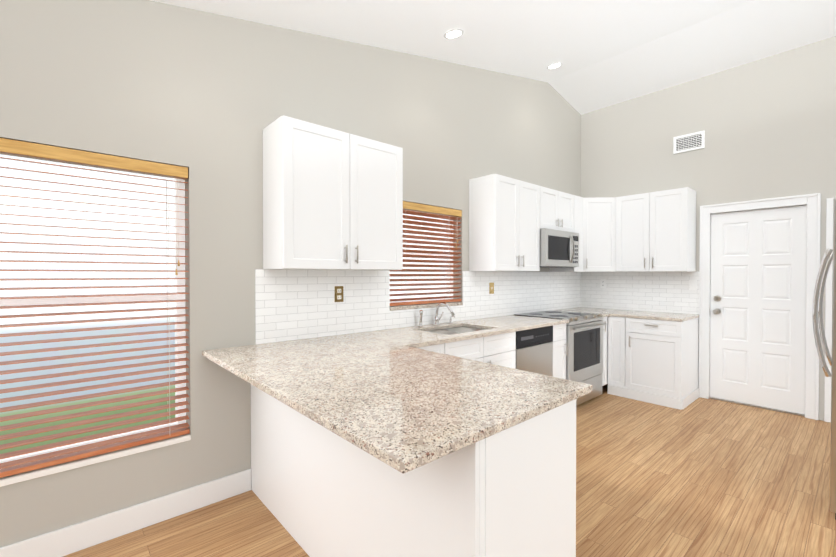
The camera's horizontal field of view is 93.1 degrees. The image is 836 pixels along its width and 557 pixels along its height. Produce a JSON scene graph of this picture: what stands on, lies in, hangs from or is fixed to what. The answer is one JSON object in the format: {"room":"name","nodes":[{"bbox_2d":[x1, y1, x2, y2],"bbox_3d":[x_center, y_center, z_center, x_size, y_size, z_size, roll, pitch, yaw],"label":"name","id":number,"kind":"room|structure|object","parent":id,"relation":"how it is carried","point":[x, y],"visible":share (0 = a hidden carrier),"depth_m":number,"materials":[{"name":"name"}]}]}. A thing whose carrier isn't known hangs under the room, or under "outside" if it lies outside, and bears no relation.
{"room":"kitchen","nodes":[
{"label":"kitchen","id":0,"kind":"room"},
{"bbox_2d":[0,0,580,547],"bbox_3d":[-0.652,-0.522,2.979,7.570,3.717,0.160,-1,1,-42],"label":"wall","id":1,"kind":"structure","parent":0,"point":[204,98],"depth_m":2.38,"materials":[{"name":"grey paint"}]},
{"bbox_2d":[0,154,185,465],"bbox_3d":[-1.935,0.134,1.926,1.405,1.545,0.065,-1,1,-42],"label":"window","id":2,"kind":"structure","parent":1,"relation":"in","point":[33,301],"depth_m":2.32,"materials":[{"name":"silver metal"}]},
{"bbox_2d":[0,138,189,477],"bbox_3d":[-1.854,0.134,1.834,1.395,1.534,0.081,-1,1,-42],"label":"window blind","id":3,"kind":"object","parent":2,"relation":"attached to","point":[10,147],"visible":0.96,"depth_m":2.01,"materials":[{"name":"brown wood"}]},
{"bbox_2d":[0,435,190,486],"bbox_3d":[-1.872,0.922,1.863,1.401,0.028,0.126,-1,1,-42],"label":"window sill","id":4,"kind":"structure","parent":1,"relation":"attached to","point":[45,472],"depth_m":1.99,"materials":[{"name":"white wood"}]},
{"bbox_2d":[0,469,250,556],"bbox_3d":[-2.225,1.284,1.471,3.129,0.135,0.023,-1,1,-42],"label":"baseboard","id":5,"kind":"structure","parent":1,"relation":"attached to","point":[65,541],"depth_m":2.07,"materials":[{"name":"white wood"}]},
{"bbox_2d":[334,286,342,301],"bbox_3d":[-0.582,0.115,2.922,0.072,0.116,0.008,-1,1,-42],"label":"electrical outlet","id":6,"kind":"object","parent":1,"relation":"attached to","point":[338,293],"visible":1,"depth_m":2.92,"materials":[{"name":"gold metal"}]},
{"bbox_2d":[390,211,452,302],"bbox_3d":[0.000,-0.215,3.647,0.890,0.890,0.065,-1,1,-42],"label":"window","id":7,"kind":"structure","parent":1,"relation":"in","point":[449,290],"depth_m":3.90,"materials":[{"name":"silver metal"}]},
{"bbox_2d":[390,201,461,305],"bbox_3d":[0.082,-0.216,3.555,0.880,0.879,0.081,-1,1,-42],"label":"window blind","id":8,"kind":"object","parent":7,"relation":"attached to","point":[410,208],"visible":0.77,"depth_m":3.57,"materials":[{"name":"brown wood"}]},
{"bbox_2d":[390,302,462,310],"bbox_3d":[0.063,0.245,3.582,0.886,0.030,0.122,-1,1,-42],"label":"window sill","id":9,"kind":"structure","parent":1,"relation":"attached to","point":[420,306],"depth_m":3.47,"materials":[{"name":"beige stone"}]},
{"bbox_2d":[489,283,493,293],"bbox_3d":[0.770,0.101,4.121,0.072,0.116,0.016,-1,1,-42],"label":"electrical outlet","id":10,"kind":"object","parent":1,"relation":"attached to","point":[491,288],"visible":1,"depth_m":4.12,"materials":[{"name":"gold metal"}]},
{"bbox_2d":[540,228,578,267],"bbox_3d":[1.490,-0.328,4.490,0.732,0.400,0.430,-1,1,-42],"label":"microwave","id":11,"kind":"object","parent":1,"relation":"attached to","point":[559,248],"visible":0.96,"depth_m":4.31,"materials":[{"name":"silver metal"}]},
{"bbox_2d":[546,195,581,274],"bbox_3d":[1.807,-0.532,4.845,0.250,0.900,0.320,-1,1,-42],"label":"upper cabinet","id":12,"kind":"object","parent":1,"relation":"attached to","point":[563,212],"depth_m":4.58,"materials":[{"name":"white wood"}]},
{"bbox_2d":[574,197,617,274],"bbox_3d":[2.103,-0.533,4.913,0.278,0.900,0.612,-1,1,-42],"label":"upper cabinet","id":13,"kind":"object","parent":1,"relation":"attached to","point":[611,202],"depth_m":4.79,"materials":[{"name":"white wood"}]},
{"bbox_2d":[63,384,835,556],"bbox_3d":[0.585,1.349,1.683,8.070,0.001,3.850,-1,1,-42],"label":"floor","id":14,"kind":"structure","parent":0,"point":[702,477],"depth_m":2.43,"materials":[{"name":"brown wood"}]},
{"bbox_2d":[251,387,297,542],"bbox_3d":[-0.608,0.897,2.480,0.595,0.889,0.661,-1,1,-42],"label":"base cabinet","id":15,"kind":"object","parent":14,"relation":"on","point":[274,428],"depth_m":2.22,"materials":[{"name":"white wood"}]},
{"bbox_2d":[298,415,337,556],"bbox_3d":[-0.259,0.901,2.089,0.595,0.889,0.387,-1,1,-42],"label":"base cabinet","id":16,"kind":"object","parent":14,"relation":"on","point":[317,449],"depth_m":1.85,"materials":[{"name":"white wood"}]},
{"bbox_2d":[338,439,389,556],"bbox_3d":[-0.001,0.904,1.799,0.595,0.889,0.390,-1,1,-42],"label":"base cabinet","id":17,"kind":"object","parent":14,"relation":"on","point":[363,483],"depth_m":1.57,"materials":[{"name":"white wood"}]},
{"bbox_2d":[390,395,583,556],"bbox_3d":[0.266,0.907,1.499,0.595,0.889,0.412,-1,1,-42],"label":"base cabinet","id":18,"kind":"object","parent":14,"relation":"on","point":[512,493],"depth_m":1.29,"materials":[{"name":"white wood"}]},
{"bbox_2d":[202,315,698,474],"bbox_3d":[0.505,0.434,2.667,3.102,0.030,1.856,-1,1,-42],"label":"countertop","id":19,"kind":"structure","parent":18,"relation":"on","point":[409,399],"depth_m":1.75,"materials":[{"name":"beige stone"}]},
{"bbox_2d":[426,326,486,334],"bbox_3d":[0.317,0.544,3.284,0.650,0.200,0.450,-1,1,-42],"label":"sink","id":20,"kind":"object","parent":19,"relation":"in","point":[447,330],"depth_m":3.49,"materials":[{"name":"silver metal"}]},
{"bbox_2d":[516,326,552,376],"bbox_3d":[0.855,0.886,3.766,0.588,0.884,0.610,-1,1,-42],"label":"dishwasher","id":21,"kind":"object","parent":14,"relation":"on","point":[534,350],"visible":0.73,"depth_m":3.54,"materials":[{"name":"grey metal"}]},
{"bbox_2d":[514,310,605,405],"bbox_3d":[1.579,0.851,4.374,0.762,0.942,0.701,-1,1,-42],"label":"range","id":22,"kind":"object","parent":14,"relation":"on","point":[584,341],"visible":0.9,"depth_m":4.16,"materials":[{"name":"grey metal"}]},
{"bbox_2d":[812,197,835,519],"bbox_3d":[2.866,0.449,2.226,0.910,1.790,0.881,-1,1,-42],"label":"fridge","id":23,"kind":"object","parent":14,"relation":"on","point":[829,256],"visible":1,"depth_m":2.19,"materials":[{"name":"silver metal"}]},
{"bbox_2d":[444,332,515,368],"bbox_3d":[0.306,0.888,3.288,0.855,0.890,0.670,-1,1,-42],"label":"base cabinet","id":24,"kind":"object","parent":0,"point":[497,348],"depth_m":3.10,"materials":[{"name":"white wood"}]},
{"bbox_2d":[151,0,835,114],"bbox_3d":[0.548,-1.634,1.620,7.970,1.467,3.850,-1,1,-42],"label":"ceiling","id":25,"kind":"structure","parent":0,"point":[606,53],"depth_m":3.49,"materials":[{"name":"white paint"}]},
{"bbox_2d":[443,29,463,38],"bbox_3d":[0.281,-1.928,3.127,0.160,0.034,0.164,-1,1,-42],"label":"recessed light","id":26,"kind":"object","parent":25,"relation":"in","point":[454,33],"visible":1,"depth_m":3.12,"materials":[{"name":"white"}]},
{"bbox_2d":[547,63,561,68],"bbox_3d":[1.470,-2.289,4.269,0.160,0.034,0.164,-1,1,-42],"label":"recessed light","id":27,"kind":"object","parent":25,"relation":"in","point":[555,65],"visible":1,"depth_m":4.26,"materials":[{"name":"white plastic"}]},
{"bbox_2d":[582,197,605,270],"bbox_3d":[2.199,-0.532,4.804,0.297,0.896,0.296,-1,1,-42],"label":"upper cabinet","id":28,"kind":"object","parent":0,"relation":"attached to","point":[593,209],"depth_m":4.80,"materials":[{"name":"white wood"}]},
{"bbox_2d":[562,307,697,322],"bbox_3d":[2.379,0.415,4.660,0.815,0.030,1.372,-1,1,-42],"label":"countertop","id":29,"kind":"structure","parent":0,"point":[608,312],"depth_m":4.46,"materials":[{"name":"beige stone"}]},
{"bbox_2d":[580,36,835,420],"bbox_3d":[3.434,-0.451,4.202,0.160,3.550,3.450,-1,1,-42],"label":"wall","id":30,"kind":"structure","parent":0,"point":[767,125],"depth_m":4.19,"materials":[{"name":"grey paint"}]},
{"bbox_2d":[600,279,605,287],"bbox_3d":[2.428,0.068,5.196,0.008,0.116,0.072,-1,1,-42],"label":"electrical outlet","id":31,"kind":"object","parent":30,"relation":"attached to","point":[602,283],"visible":1,"depth_m":5.20,"materials":[{"name":"white plastic"}]},
{"bbox_2d":[610,196,629,274],"bbox_3d":[2.318,-0.535,5.105,0.300,0.900,0.612,-1,1,-42],"label":"upper cabinet","id":32,"kind":"object","parent":30,"relation":"attached to","point":[623,204],"depth_m":4.72,"materials":[{"name":"white wood"}]},
{"bbox_2d":[673,130,704,153],"bbox_3d":[3.060,-1.537,4.481,0.010,0.193,0.300,-1,1,-42],"label":"air vent","id":33,"kind":"object","parent":30,"relation":"in","point":[689,142],"visible":1,"depth_m":4.48,"materials":[{"name":"white plastic"}]},
{"bbox_2d":[689,280,696,289],"bbox_3d":[3.086,0.072,4.451,0.016,0.116,0.072,-1,1,-42],"label":"light switch","id":34,"kind":"object","parent":30,"relation":"attached to","point":[692,284],"visible":1,"depth_m":4.45,"materials":[{"name":"white plastic"}]},
{"bbox_2d":[710,205,806,414],"bbox_3d":[3.486,0.301,4.095,0.044,2.012,0.754,-1,1,-42],"label":"entry door","id":35,"kind":"structure","parent":30,"relation":"in","point":[758,322],"depth_m":4.05,"materials":[{"name":"white wood"}]},
{"bbox_2d":[713,295,720,313],"bbox_3d":[3.234,0.288,4.292,0.070,0.206,0.066,-1,1,-42],"label":"door knob","id":36,"kind":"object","parent":35,"relation":"attached to","point":[717,298],"depth_m":4.29,"materials":[{"name":"silver metal"}]},
{"bbox_2d":[699,193,820,419],"bbox_3d":[3.499,0.263,4.106,0.180,2.125,0.940,-1,1,-42],"label":"door frame","id":37,"kind":"structure","parent":30,"relation":"attached to","point":[812,202],"depth_m":3.90,"materials":[{"name":"white wood"}]},
{"bbox_2d":[824,198,832,422],"bbox_3d":[4.065,0.297,3.364,0.020,2.070,0.848,-1,1,-42],"label":"door frame","id":38,"kind":"structure","parent":30,"relation":"attached to","point":[828,303],"depth_m":3.66,"materials":[{"name":"white"}]},
{"label":"outside","id":39,"kind":"structure","parent":0,"visible":0},
{"bbox_2d":[0,155,445,453],"bbox_3d":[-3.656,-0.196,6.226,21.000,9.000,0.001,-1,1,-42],"label":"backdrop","id":40,"kind":"structure","parent":39,"point":[30,203],"depth_m":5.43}
]}

